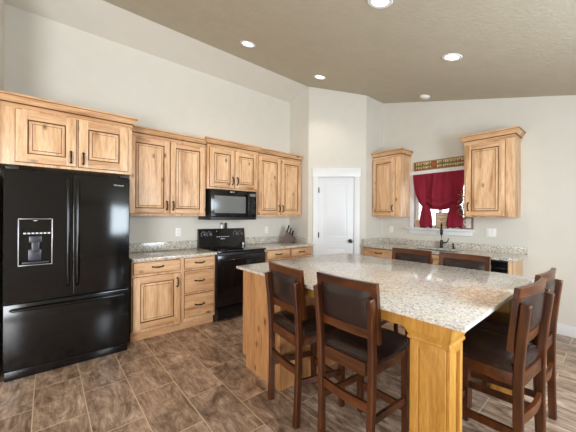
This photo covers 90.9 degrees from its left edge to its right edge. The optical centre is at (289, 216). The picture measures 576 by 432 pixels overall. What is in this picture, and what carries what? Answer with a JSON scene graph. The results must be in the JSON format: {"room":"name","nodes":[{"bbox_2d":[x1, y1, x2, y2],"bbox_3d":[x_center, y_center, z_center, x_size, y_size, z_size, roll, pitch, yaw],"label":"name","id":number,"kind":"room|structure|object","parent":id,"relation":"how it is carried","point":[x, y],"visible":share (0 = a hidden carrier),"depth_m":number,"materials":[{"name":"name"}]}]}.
{"room":"kitchen","nodes":[
{"label":"kitchen","id":0,"kind":"room"},
{"bbox_2d":[0,0,3,357],"bbox_3d":[-2.665,-0.447,2.519,0.120,3.618,0.696,0,0,-40],"label":"wall","id":1,"kind":"structure","parent":0,"point":[1,1],"depth_m":2.72,"materials":[{"name":"paint"}]},
{"bbox_2d":[2,4,289,352],"bbox_3d":[-2.393,-0.376,3.288,8.866,3.480,0.120,0,0,-40],"label":"wall","id":2,"kind":"structure","parent":0,"point":[44,58],"depth_m":3.65,"materials":[{"name":"paint"}]},
{"bbox_2d":[0,90,137,177],"bbox_3d":[-2.219,-0.743,2.910,1.065,0.600,0.674,0,0,-40],"label":"upper cabinet","id":3,"kind":"object","parent":2,"relation":"attached to","point":[37,134],"visible":1,"depth_m":2.63,"materials":[{"name":"brown wood"}]},
{"bbox_2d":[129,240,196,252],"bbox_3d":[-1.700,0.398,3.790,0.967,0.111,0.020,0,0,-40],"label":"backsplash","id":4,"kind":"structure","parent":2,"relation":"attached to","point":[152,246],"depth_m":3.78,"materials":[{"name":"stone"}]},
{"bbox_2d":[128,125,206,215],"bbox_3d":[-1.580,-0.524,3.644,0.944,1.038,0.390,0,0,-40],"label":"upper cabinet","id":5,"kind":"object","parent":2,"relation":"attached to","point":[168,177],"visible":0.94,"depth_m":3.50,"materials":[{"name":"brown wood"}]},
{"bbox_2d":[175,228,180,235],"bbox_3d":[-1.539,0.219,3.935,0.072,0.116,0.009,0,0,-40],"label":"wall outlet","id":6,"kind":"object","parent":2,"relation":"attached to","point":[178,230],"visible":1,"depth_m":3.93,"materials":[{"name":"white plastic"}]},
{"bbox_2d":[205,136,261,191],"bbox_3d":[-0.890,-0.719,4.202,0.904,0.688,0.434,0,0,-40],"label":"upper cabinet","id":7,"kind":"object","parent":2,"relation":"attached to","point":[230,165],"visible":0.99,"depth_m":4.03,"materials":[{"name":"brown wood"}]},
{"bbox_2d":[198,189,255,219],"bbox_3d":[-0.887,-0.161,4.176,0.735,0.424,0.466,0,0,-40],"label":"microwave","id":8,"kind":"object","parent":7,"relation":"attached to","point":[220,204],"visible":1,"depth_m":3.99,"materials":[{"name":"black plastic"}]},
{"bbox_2d":[245,236,306,243],"bbox_3d":[-0.221,0.407,4.754,0.995,0.111,0.475,0,0,-40],"label":"backsplash","id":9,"kind":"structure","parent":2,"relation":"attached to","point":[269,239],"depth_m":4.92,"materials":[{"name":"stone"}]},
{"bbox_2d":[256,148,302,216],"bbox_3d":[-0.234,-0.527,4.793,0.938,1.060,0.390,0,0,-40],"label":"upper cabinet","id":10,"kind":"object","parent":2,"relation":"attached to","point":[279,173],"visible":0.88,"depth_m":4.64,"materials":[{"name":"brown wood"}]},
{"bbox_2d":[4,0,307,102],"bbox_3d":[-2.227,-2.242,3.107,8.866,0.323,0.596,0,0,-40],"label":"ceiling","id":11,"kind":"structure","parent":0,"point":[100,18],"depth_m":3.52,"materials":[{"name":"paint"}]},
{"bbox_2d":[0,314,575,431],"bbox_3d":[-0.629,1.424,1.210,8.866,0.100,5.586,0,0,-40],"label":"floor","id":12,"kind":"structure","parent":0,"point":[197,378],"depth_m":2.16,"materials":[{"name":"tile"}]},
{"bbox_2d":[3,165,129,382],"bbox_3d":[-2.186,0.474,2.842,0.910,1.782,0.782,0,0,-40],"label":"refrigerator","id":13,"kind":"object","parent":12,"relation":"on","point":[66,236],"visible":1,"depth_m":2.54,"materials":[{"name":"glossy black painted metal"},{"name":"black plastic"}]},
{"bbox_2d":[127,258,181,341],"bbox_3d":[-1.656,0.927,3.409,0.535,0.883,0.660,0,0,-40],"label":"base cabinet","id":14,"kind":"object","parent":12,"relation":"on","point":[155,286],"visible":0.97,"depth_m":3.17,"materials":[{"name":"brown wood"}]},
{"bbox_2d":[129,240,216,261],"bbox_3d":[-1.497,0.415,3.552,0.967,0.141,0.647,0,0,-40],"label":"countertop","id":15,"kind":"structure","parent":14,"relation":"on","point":[138,252],"depth_m":3.60,"materials":[{"name":"stone"}]},
{"bbox_2d":[180,255,214,329],"bbox_3d":[-1.291,0.929,3.720,0.425,0.883,0.660,0,0,-40],"label":"base cabinet","id":16,"kind":"object","parent":12,"relation":"on","point":[198,272],"visible":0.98,"depth_m":3.50,"materials":[{"name":"brown wood"}]},
{"bbox_2d":[197,228,265,320],"bbox_3d":[-0.813,0.781,4.086,0.762,1.185,0.704,0,0,-40],"label":"range","id":17,"kind":"object","parent":12,"relation":"on","point":[227,242],"visible":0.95,"depth_m":3.83,"materials":[{"name":"black metal"}]},
{"bbox_2d":[200,245,265,253],"bbox_3d":[-0.810,0.467,4.085,0.762,0.025,0.580,0,0,-40],"label":"cooktop","id":18,"kind":"object","parent":17,"relation":"in","point":[220,249],"depth_m":4.01,"materials":[{"name":"black glass"}]},
{"bbox_2d":[264,246,311,261],"bbox_3d":[-0.166,0.935,4.681,0.985,0.883,0.660,0,0,-40],"label":"base cabinet","id":19,"kind":"object","parent":12,"relation":"on","point":[297,252],"visible":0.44,"depth_m":4.43,"materials":[{"name":"brown wood"}]},
{"bbox_2d":[245,236,313,249],"bbox_3d":[-0.165,0.422,4.689,0.995,0.141,0.647,0,0,-40],"label":"countertop","id":20,"kind":"structure","parent":19,"relation":"on","point":[269,242],"depth_m":4.76,"materials":[{"name":"stone"}]},
{"bbox_2d":[282,231,294,242],"bbox_3d":[-0.009,0.360,4.990,0.220,0.208,0.168,0,0,2],"label":"knife block","id":21,"kind":"object","parent":20,"relation":"on","point":[288,238],"visible":0.89,"depth_m":4.91,"materials":[{"name":"brown wood"}]},
{"bbox_2d":[265,261,344,429],"bbox_3d":[0.120,0.864,2.097,0.472,1.031,0.426,0,0,-32],"label":"counter chair","id":22,"kind":"object","parent":12,"relation":"on","point":[285,286],"visible":0.78,"depth_m":1.96,"materials":[{"name":"brown wood"}]},
{"bbox_2d":[271,269,296,306],"bbox_3d":[-0.034,0.502,1.998,0.065,0.206,0.348,0,0,-32],"label":"cushion","id":23,"kind":"object","parent":22,"relation":"on","point":[282,287],"depth_m":1.96,"materials":[{"name":"brown leather"}]},
{"bbox_2d":[313,271,409,431],"bbox_3d":[0.458,0.866,1.750,0.472,1.031,0.426,0,0,-40],"label":"counter chair","id":24,"kind":"object","parent":12,"relation":"on","point":[352,306],"visible":1,"depth_m":1.63,"materials":[{"name":"brown wood"}]},
{"bbox_2d":[321,281,369,328],"bbox_3d":[0.320,0.504,1.630,0.065,0.206,0.348,0,0,-40],"label":"cushion","id":25,"kind":"object","parent":24,"relation":"on","point":[344,304],"depth_m":1.59,"materials":[{"name":"brown leather"}]},
{"bbox_2d":[363,247,391,258],"bbox_3d":[1.637,0.946,4.689,0.660,0.883,0.600,0,0,-40],"label":"base cabinet","id":26,"kind":"object","parent":12,"relation":"on","point":[367,251],"visible":0.18,"depth_m":4.51,"materials":[{"name":"brown wood"}]},
{"bbox_2d":[236,253,534,431],"bbox_3d":[0.717,0.925,2.420,1.565,0.914,1.893,0,0,-40],"label":"kitchen island","id":27,"kind":"object","parent":12,"relation":"on","point":[436,305],"visible":0.61,"depth_m":1.75,"materials":[{"name":"stone"}]},
{"bbox_2d":[236,253,534,332],"bbox_3d":[0.718,0.480,2.419,1.562,0.023,1.893,0,0,-40],"label":"island countertop","id":28,"kind":"structure","parent":27,"relation":"on","point":[455,298],"depth_m":1.98,"materials":[{"name":"stone"}]},
{"bbox_2d":[381,247,432,343],"bbox_3d":[1.175,0.870,2.940,0.472,1.031,0.426,0,0,-40],"label":"counter chair","id":29,"kind":"object","parent":12,"relation":"on","point":[414,255],"visible":0.14,"depth_m":3.04,"materials":[{"name":"brown wood"}]},
{"bbox_2d":[395,252,426,262],"bbox_3d":[1.318,0.510,3.060,0.065,0.206,0.348,0,0,-40],"label":"cushion","id":30,"kind":"object","parent":29,"relation":"on","point":[420,257],"depth_m":3.04,"materials":[{"name":"brown leather"}]},
{"bbox_2d":[432,254,438,264],"bbox_3d":[2.099,0.949,4.149,0.660,0.883,0.812,0,0,-40],"label":"base cabinet","id":31,"kind":"object","parent":12,"relation":"on","point":[435,257],"visible":0.02,"depth_m":3.84,"materials":[{"name":"brown wood"}]},
{"bbox_2d":[362,238,527,260],"bbox_3d":[2.109,0.446,4.151,0.647,0.121,2.043,0,0,-40],"label":"countertop","id":32,"kind":"structure","parent":31,"relation":"on","point":[496,252],"depth_m":4.09,"materials":[{"name":"stone"}]},
{"bbox_2d":[415,248,454,251],"bbox_3d":[2.118,0.607,4.125,0.414,0.199,0.704,0,0,-40],"label":"sink","id":33,"kind":"object","parent":32,"relation":"in","point":[415,248],"visible":0.04,"depth_m":4.30,"materials":[{"name":"silver metal"}]},
{"bbox_2d":[439,223,448,247],"bbox_3d":[2.300,0.289,4.206,0.129,0.377,0.215,0,0,29],"label":"kitchen faucet","id":34,"kind":"object","parent":32,"relation":"on","point":[441,229],"visible":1,"depth_m":4.26,"materials":[{"name":"black metal"}]},
{"bbox_2d":[439,252,490,271],"bbox_3d":[1.503,0.872,2.556,0.472,1.031,0.426,0,0,-40],"label":"counter chair","id":35,"kind":"object","parent":12,"relation":"on","point":[477,262],"visible":0.18,"depth_m":2.66,"materials":[{"name":"brown wood"}]},
{"bbox_2d":[443,258,484,270],"bbox_3d":[1.646,0.512,2.676,0.065,0.206,0.348,0,0,-40],"label":"cushion","id":36,"kind":"object","parent":35,"relation":"on","point":[469,263],"depth_m":2.65,"materials":[{"name":"brown leather"}]},
{"bbox_2d":[491,259,507,273],"bbox_3d":[2.535,0.956,3.628,0.655,0.875,0.534,0,0,-40],"label":"dishwasher","id":37,"kind":"object","parent":12,"relation":"on","point":[499,266],"visible":0.18,"depth_m":3.30,"materials":[{"name":"black plastic"}]},
{"bbox_2d":[462,278,554,431],"bbox_3d":[1.190,0.871,1.670,0.426,1.031,0.472,0,0,-35],"label":"counter chair","id":38,"kind":"object","parent":12,"relation":"on","point":[514,361],"visible":0.81,"depth_m":1.52,"materials":[{"name":"brown wood"}]},
{"bbox_2d":[523,289,544,331],"bbox_3d":[1.298,0.510,1.519,0.348,0.206,0.065,0,0,-35],"label":"cushion","id":39,"kind":"object","parent":38,"relation":"on","point":[536,299],"depth_m":1.49,"materials":[{"name":"brown leather"}]},
{"bbox_2d":[508,259,522,275],"bbox_3d":[2.739,0.953,3.430,0.618,0.883,0.022,0,0,-40],"label":"end panel","id":40,"kind":"object","parent":12,"relation":"on","point":[514,267],"visible":0.2,"depth_m":3.38,"materials":[{"name":"brown wood"}]},
{"bbox_2d":[469,267,562,431],"bbox_3d":[1.564,0.873,1.996,0.426,1.031,0.472,0,0,-37],"label":"counter chair","id":41,"kind":"object","parent":12,"relation":"on","point":[498,322],"visible":0.37,"depth_m":1.94,"materials":[{"name":"brown wood"}]},
{"bbox_2d":[545,277,555,292],"bbox_3d":[1.678,0.512,1.850,0.348,0.206,0.065,0,0,-37],"label":"cushion","id":42,"kind":"object","parent":41,"relation":"on","point":[550,282],"depth_m":1.82,"materials":[{"name":"brown leather"}]},
{"bbox_2d":[289,87,308,242],"bbox_3d":[0.201,-0.430,5.097,0.080,3.618,0.496,0,0,-40],"label":"wall","id":43,"kind":"structure","parent":0,"point":[299,107],"depth_m":5.01,"materials":[{"name":"paint"}]},
{"bbox_2d":[308,87,366,256],"bbox_3d":[0.821,-0.426,4.884,0.976,3.618,0.080,0,0,5],"label":"wall","id":44,"kind":"structure","parent":0,"point":[337,119],"depth_m":4.84,"materials":[{"name":"paint"}]},
{"bbox_2d":[313,168,360,255],"bbox_3d":[0.801,0.280,4.849,0.810,2.205,0.143,0,0,5],"label":"door","id":45,"kind":"structure","parent":44,"relation":"in","point":[336,191],"depth_m":4.85,"materials":[{"name":"white paint"}]},
{"bbox_2d":[103,0,575,102],"bbox_3d":[-0.417,-1.671,0.983,8.866,1.442,4.990,0,0,-40],"label":"ceiling","id":46,"kind":"structure","parent":0,"point":[394,53],"depth_m":2.84,"materials":[{"name":"paint"}]},
{"bbox_2d":[240,41,255,47],"bbox_3d":[-0.501,-2.094,3.450,0.183,0.052,0.189,0,0,43],"label":"recessed light","id":47,"kind":"object","parent":46,"relation":"in","point":[244,43],"visible":1,"depth_m":3.44,"materials":[{"name":"beige"}]},
{"bbox_2d":[314,75,325,78],"bbox_3d":[0.462,-2.083,4.244,0.183,0.052,0.189,0,0,43],"label":"recessed light","id":48,"kind":"object","parent":46,"relation":"in","point":[315,76],"visible":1,"depth_m":4.23,"materials":[{"name":"beige"}]},
{"bbox_2d":[367,0,392,8],"bbox_3d":[0.689,-1.630,2.150,0.183,0.052,0.189,0,0,43],"label":"recessed light","id":49,"kind":"object","parent":46,"relation":"in","point":[379,4],"visible":1,"depth_m":2.17,"materials":[{"name":"beige"}]},
{"bbox_2d":[420,95,429,98],"bbox_3d":[2.049,-1.800,4.279,0.140,0.065,0.140,0,0,-34],"label":"smoke detector","id":50,"kind":"object","parent":46,"relation":"attached to","point":[421,96],"visible":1,"depth_m":4.24,"materials":[{"name":"white plastic"}]},
{"bbox_2d":[442,53,462,60],"bbox_3d":[1.643,-1.603,2.859,0.183,0.052,0.189,0,0,43],"label":"recessed light","id":51,"kind":"object","parent":46,"relation":"in","point":[450,56],"visible":1,"depth_m":2.85,"materials":[{"name":"beige"}]},
{"bbox_2d":[366,96,382,238],"bbox_3d":[1.474,-0.341,5.003,0.516,3.454,0.080,0,0,-40],"label":"wall","id":52,"kind":"structure","parent":0,"point":[374,116],"depth_m":4.92,"materials":[{"name":"paint"}]},
{"bbox_2d":[382,95,575,326],"bbox_3d":[2.747,-0.414,4.003,0.120,3.618,5.466,0,0,-40],"label":"wall","id":53,"kind":"structure","parent":0,"point":[546,225],"depth_m":3.60,"materials":[{"name":"paint"}]},
{"bbox_2d":[371,148,413,216],"bbox_3d":[1.734,-0.537,4.795,0.390,1.090,0.565,0,0,-40],"label":"upper cabinet","id":54,"kind":"object","parent":53,"relation":"attached to","point":[391,168],"visible":1,"depth_m":4.67,"materials":[{"name":"brown wood"}]},
{"bbox_2d":[414,156,463,171],"bbox_3d":[2.323,-0.810,4.388,0.020,0.148,0.790,0,0,-40],"label":"wall sign","id":55,"kind":"object","parent":53,"relation":"attached to","point":[453,161],"visible":0.87,"depth_m":4.38,"materials":[{"name":"wood"}]},
{"bbox_2d":[406,166,473,235],"bbox_3d":[2.332,-0.225,4.415,0.175,1.020,0.970,0,0,-40],"label":"window","id":56,"kind":"structure","parent":53,"relation":"in","point":[457,231],"depth_m":4.51,"materials":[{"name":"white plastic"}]},
{"bbox_2d":[415,220,419,227],"bbox_3d":[2.096,0.123,4.640,0.020,0.125,0.075,0,0,-40],"label":"picture frame","id":57,"kind":"object","parent":56,"relation":"on","point":[417,225],"visible":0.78,"depth_m":4.63,"materials":[{"name":"brown wood"}]},
{"bbox_2d":[412,170,463,227],"bbox_3d":[2.268,-0.244,4.337,0.134,0.852,0.815,0,0,-40],"label":"window curtain","id":58,"kind":"object","parent":56,"relation":"hanging from","point":[440,190],"visible":0.98,"depth_m":4.29,"materials":[{"name":"fabric"}]},
{"bbox_2d":[456,190,463,215],"bbox_3d":[2.434,-0.187,3.974,0.167,0.378,0.181,0,0,-11],"label":"greenery garland","id":59,"kind":"object","parent":58,"relation":"hanging from","point":[462,196],"visible":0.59,"depth_m":3.97,"materials":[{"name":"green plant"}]},
{"bbox_2d":[435,212,448,228],"bbox_3d":[2.340,0.065,4.337,0.025,0.245,0.185,0,0,-40],"label":"sign board","id":60,"kind":"object","parent":56,"relation":"on","point":[441,217],"visible":0.81,"depth_m":4.33,"materials":[{"name":"grey wood"}]},
{"bbox_2d":[461,217,472,229],"bbox_3d":[2.565,0.101,4.086,0.028,0.175,0.155,0,0,-40],"label":"picture frame","id":61,"kind":"object","parent":56,"relation":"on","point":[464,226],"visible":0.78,"depth_m":4.07,"materials":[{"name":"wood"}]},
{"bbox_2d":[363,238,527,253],"bbox_3d":[2.128,0.431,4.167,0.599,0.091,2.043,0,0,-40],"label":"backsplash","id":62,"kind":"structure","parent":53,"relation":"attached to","point":[469,246],"depth_m":4.20,"materials":[{"name":"stone"}]},
{"bbox_2d":[486,228,495,236],"bbox_3d":[2.762,0.223,3.881,0.009,0.116,0.118,0,0,-40],"label":"light switch","id":63,"kind":"object","parent":53,"relation":"attached to","point":[490,232],"visible":1,"depth_m":3.88,"materials":[{"name":"white plastic"}]},
{"bbox_2d":[459,126,525,216],"bbox_3d":[2.651,-0.531,3.721,0.390,1.090,0.645,0,0,-40],"label":"upper cabinet","id":64,"kind":"object","parent":53,"relation":"attached to","point":[492,159],"visible":1,"depth_m":3.59,"materials":[{"name":"brown wood"}]},
{"bbox_2d":[556,323,575,337],"bbox_3d":[3.690,1.335,2.781,0.016,0.130,2.130,0,0,-40],"label":"baseboard","id":65,"kind":"structure","parent":53,"relation":"attached to","point":[562,329],"depth_m":3.30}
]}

